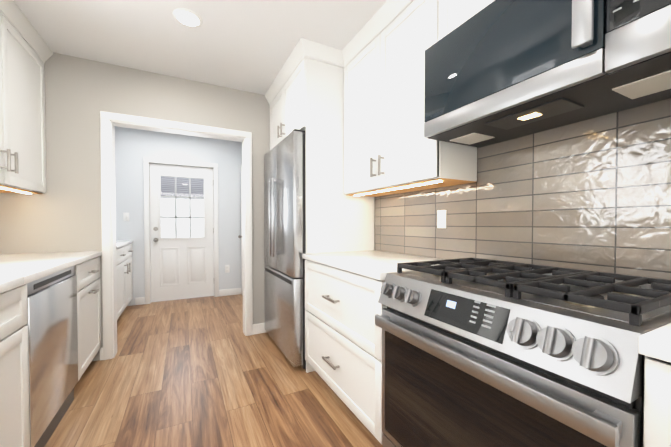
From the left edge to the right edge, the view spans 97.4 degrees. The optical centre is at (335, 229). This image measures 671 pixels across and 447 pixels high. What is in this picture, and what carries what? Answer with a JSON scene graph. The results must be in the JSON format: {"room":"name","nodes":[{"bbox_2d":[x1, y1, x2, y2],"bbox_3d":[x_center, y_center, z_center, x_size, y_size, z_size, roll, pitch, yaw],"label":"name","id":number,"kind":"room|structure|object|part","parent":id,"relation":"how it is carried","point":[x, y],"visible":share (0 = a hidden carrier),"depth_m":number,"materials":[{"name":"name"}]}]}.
{"room":"kitchen","nodes":[
{"label":"kitchen","id":0,"kind":"room"},
{"bbox_2d":[0,52,269,360],"bbox_3d":[-1.347,-0.153,2.832,2.750,2.500,0.060,0,1,-27],"label":"wall","id":1,"kind":"structure","parent":0,"point":[62,213],"depth_m":2.44,"materials":[{"name":"grey paint"}]},
{"bbox_2d":[100,111,252,359],"bbox_3d":[-1.442,0.053,2.820,1.238,2.088,0.156,0,1,-27],"label":"trim","id":2,"kind":"structure","parent":1,"relation":"attached to","point":[109,121],"depth_m":2.58,"materials":[{"name":"white wood"}]},
{"bbox_2d":[100,288,265,359],"bbox_3d":[-1.756,1.031,3.667,1.490,0.105,1.914,0,1,-27],"label":"baseboard","id":3,"kind":"structure","parent":1,"relation":"attached to","point":[259,328],"depth_m":4.20,"materials":[{"name":"white wood"}]},
{"bbox_2d":[115,126,241,305],"bbox_3d":[-2.507,-0.179,4.404,2.130,2.500,0.120,0,1,-27],"label":"wall","id":4,"kind":"structure","parent":0,"point":[133,147],"depth_m":4.35,"materials":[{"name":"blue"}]},
{"bbox_2d":[123,213,128,220],"bbox_3d":[-2.922,-0.174,4.117,0.070,0.120,0.008,0,1,-27],"label":"light switch","id":5,"kind":"object","parent":4,"relation":"attached to","point":[125,216],"visible":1,"depth_m":4.11,"materials":[{"name":"white plastic"}]},
{"bbox_2d":[143,157,218,303],"bbox_3d":[-2.320,0.019,4.492,0.990,2.100,0.139,0,1,-27],"label":"door frame","id":6,"kind":"structure","parent":4,"relation":"attached to","point":[146,171],"depth_m":4.30,"materials":[{"name":"white wood"}]},
{"bbox_2d":[150,163,213,301],"bbox_3d":[-2.301,0.049,4.461,0.854,2.018,0.123,0,1,-27],"label":"exterior door","id":7,"kind":"structure","parent":4,"relation":"in","point":[182,267],"depth_m":4.46,"materials":[{"name":"white wood"}]},
{"bbox_3d":[-2.317,-0.335,4.481,0.580,0.910,0.034,0,1,-27],"label":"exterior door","id":8,"kind":"part","parent":7,"relation":"part of","materials":[{"name":"clear glass"}]},
{"bbox_3d":[-2.321,-0.335,4.489,0.580,0.910,0.004,0,1,-27],"label":"exterior door","id":9,"kind":"part","parent":7,"relation":"part of","materials":[{"name":"clear glass"}]},
{"bbox_3d":[-2.275,0.045,4.450,0.816,1.640,0.079,0,1,-27],"label":"exterior door","id":10,"kind":"part","parent":7,"relation":"part of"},
{"bbox_2d":[225,265,229,272],"bbox_3d":[-1.740,0.635,4.741,0.070,0.120,0.008,0,1,-27],"label":"outlet","id":11,"kind":"object","parent":4,"relation":"attached to","point":[227,268],"visible":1,"depth_m":4.74,"materials":[{"name":"white plastic"}]},
{"bbox_2d":[14,0,386,94],"bbox_3d":[-0.668,-1.431,1.495,2.990,0.100,6.940,0,1,-27],"label":"ceiling","id":12,"kind":"structure","parent":0,"point":[246,45],"depth_m":2.08,"materials":[{"name":"white paint"}]},
{"bbox_2d":[172,8,202,26],"bbox_3d":[-0.969,-1.385,1.937,0.180,0.008,0.180,0,1,-27],"label":"recessed light","id":13,"kind":"object","parent":12,"relation":"in","point":[187,17],"visible":1,"depth_m":1.92,"materials":[{"name":"white plastic"}]},
{"bbox_2d":[45,294,381,446],"bbox_3d":[-0.668,1.168,1.538,2.990,0.100,6.940,0,1,-27],"label":"floor","id":14,"kind":"structure","parent":0,"point":[198,372],"depth_m":2.01,"materials":[{"name":"brown wood"}]},
{"bbox_2d":[0,287,29,446],"bbox_3d":[-1.449,0.689,0.756,0.649,0.885,0.955,0,1,-27],"label":"base cabinet","id":15,"kind":"object","parent":14,"relation":"on","point":[14,361],"depth_m":1.22,"materials":[{"name":"white wood"}]},
{"bbox_2d":[0,251,101,294],"bbox_3d":[-1.157,0.236,0.201,0.664,0.036,4.796,0,1,-27],"label":"countertop","id":16,"kind":"structure","parent":15,"relation":"on","point":[15,270],"depth_m":1.63,"materials":[{"name":"white stone"}]},
{"bbox_2d":[24,266,77,446],"bbox_3d":[-1.820,0.678,1.487,0.641,0.882,0.674,0,1,-27],"label":"dishwasher","id":17,"kind":"object","parent":14,"relation":"on","point":[52,339],"visible":0.65,"depth_m":1.55,"materials":[{"name":"grey metal"}]},
{"bbox_2d":[36,255,100,380],"bbox_3d":[-2.123,0.667,2.062,0.649,0.885,0.616,0,1,-27],"label":"base cabinet","id":18,"kind":"object","parent":14,"relation":"on","point":[88,274],"depth_m":2.17,"materials":[{"name":"white wood"}]},
{"bbox_2d":[116,240,132,319],"bbox_3d":[-2.858,0.625,3.509,0.673,0.922,1.168,0,1,-27],"label":"base cabinet","id":19,"kind":"object","parent":14,"relation":"on","point":[124,250],"visible":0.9,"depth_m":3.58,"materials":[{"name":"white wood"}]},
{"bbox_2d":[264,129,305,368],"bbox_3d":[-0.243,0.164,2.798,0.755,1.867,0.922,0,1,-27],"label":"refrigerator","id":20,"kind":"object","parent":14,"relation":"on","point":[284,224],"visible":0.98,"depth_m":2.39,"materials":[{"name":"grey metal"}]},
{"bbox_2d":[303,258,386,443],"bbox_3d":[0.277,0.669,1.962,0.645,0.885,0.995,0,1,-27],"label":"base cabinet","id":21,"kind":"object","parent":14,"relation":"on","point":[343,340],"depth_m":1.67,"materials":[{"name":"white wood"}]},
{"bbox_2d":[303,250,442,281],"bbox_3d":[0.270,0.208,1.951,0.660,0.037,0.995,0,1,-27],"label":"countertop","id":22,"kind":"structure","parent":21,"relation":"on","point":[375,264],"depth_m":1.82,"materials":[{"name":"white stone"}]},
{"bbox_2d":[375,257,670,446],"bbox_3d":[0.677,0.643,1.121,0.705,0.964,0.856,0,1,-27],"label":"range","id":23,"kind":"object","parent":14,"relation":"on","point":[478,352],"visible":1,"depth_m":0.87,"materials":[{"name":"grey metal"}]},
{"bbox_2d":[643,358,670,446],"bbox_3d":[0.985,0.691,0.591,0.645,0.885,0.359,0,1,-27],"label":"base cabinet","id":24,"kind":"object","parent":14,"relation":"on","point":[657,377],"depth_m":0.58,"materials":[{"name":"white wood"}]},
{"bbox_2d":[638,323,670,365],"bbox_3d":[0.978,0.230,0.580,0.660,0.037,0.359,0,1,-27],"label":"countertop","id":25,"kind":"structure","parent":24,"relation":"on","point":[655,344],"depth_m":0.57,"materials":[{"name":"white stone"}]},
{"bbox_2d":[374,197,444,259],"bbox_3d":[1.043,-0.129,1.331,0.120,2.500,5.040,0,1,-27],"label":"wall","id":26,"kind":"structure","parent":0,"point":[374,230],"depth_m":2.56,"materials":[{"name":"grey paint"}]},
{"bbox_2d":[269,40,340,159],"bbox_3d":[-0.183,-1.095,2.822,0.645,0.615,0.993,0,1,-27],"label":"upper cabinet","id":27,"kind":"object","parent":26,"relation":"attached to","point":[306,96],"depth_m":2.32,"materials":[{"name":"white wood"}]},
{"bbox_2d":[341,0,476,199],"bbox_3d":[0.427,-0.832,2.015,0.305,1.115,0.996,0,1,-27],"label":"upper cabinet","id":28,"kind":"object","parent":26,"relation":"attached to","point":[354,109],"depth_m":1.83,"materials":[{"name":"white wood"}]},
{"bbox_2d":[437,0,494,41],"bbox_3d":[0.854,-1.125,1.184,0.305,0.501,0.865,0,1,-27],"label":"upper cabinet","id":29,"kind":"object","parent":26,"relation":"attached to","point":[451,14],"depth_m":1.42,"materials":[{"name":"white wood"}]},
{"bbox_2d":[424,0,670,147],"bbox_3d":[0.791,-0.654,1.161,0.447,0.434,0.835,0,1,-27],"label":"microwave","id":30,"kind":"object","parent":29,"relation":"attached to","point":[497,71],"visible":1,"depth_m":1.02,"materials":[{"name":"black metal"}]},
{"bbox_2d":[375,98,670,279],"bbox_3d":[0.935,-0.171,1.396,0.010,0.738,2.581,0,1,-27],"label":"tile backsplash","id":31,"kind":"structure","parent":26,"relation":"attached to","point":[593,194],"depth_m":1.28,"materials":[{"name":"beige tile"}]},
{"bbox_2d":[437,210,445,227],"bbox_3d":[0.676,-0.065,1.879,0.008,0.115,0.070,0,1,-27],"label":"outlet","id":32,"kind":"object","parent":31,"relation":"attached to","point":[441,218],"visible":1,"depth_m":1.88,"materials":[{"name":"white plastic"}]},
{"bbox_3d":[-1.099,-0.175,4.129,0.120,2.500,1.900,0,1,-27],"label":"wall","id":33,"kind":"structure","parent":0,"visible":0},
{"bbox_2d":[241,165,242,294],"bbox_3d":[-1.335,0.020,4.439,0.018,2.100,0.870,0,1,-27],"label":"door frame","id":34,"kind":"structure","parent":33,"relation":"attached to","point":[241,238],"depth_m":4.78,"materials":[{"name":"white wood"}]},
{"bbox_3d":[-1.493,-0.106,-0.012,0.120,2.500,4.980,0,1,-27],"label":"wall","id":35,"kind":"structure","parent":0,"visible":0},
{"bbox_2d":[0,0,47,193],"bbox_3d":[-2.129,-0.827,1.689,0.318,1.114,1.228,0,1,-27],"label":"upper cabinet","id":36,"kind":"object","parent":35,"relation":"attached to","point":[26,52],"depth_m":1.97,"materials":[{"name":"white wood"}]},
{"label":"outside","id":37,"kind":"structure","parent":0,"visible":0},
{"bbox_2d":[161,176,203,237],"bbox_3d":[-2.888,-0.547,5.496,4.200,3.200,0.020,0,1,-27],"label":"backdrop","id":38,"kind":"structure","parent":37,"point":[196,212],"depth_m":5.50,"materials":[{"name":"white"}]}
]}

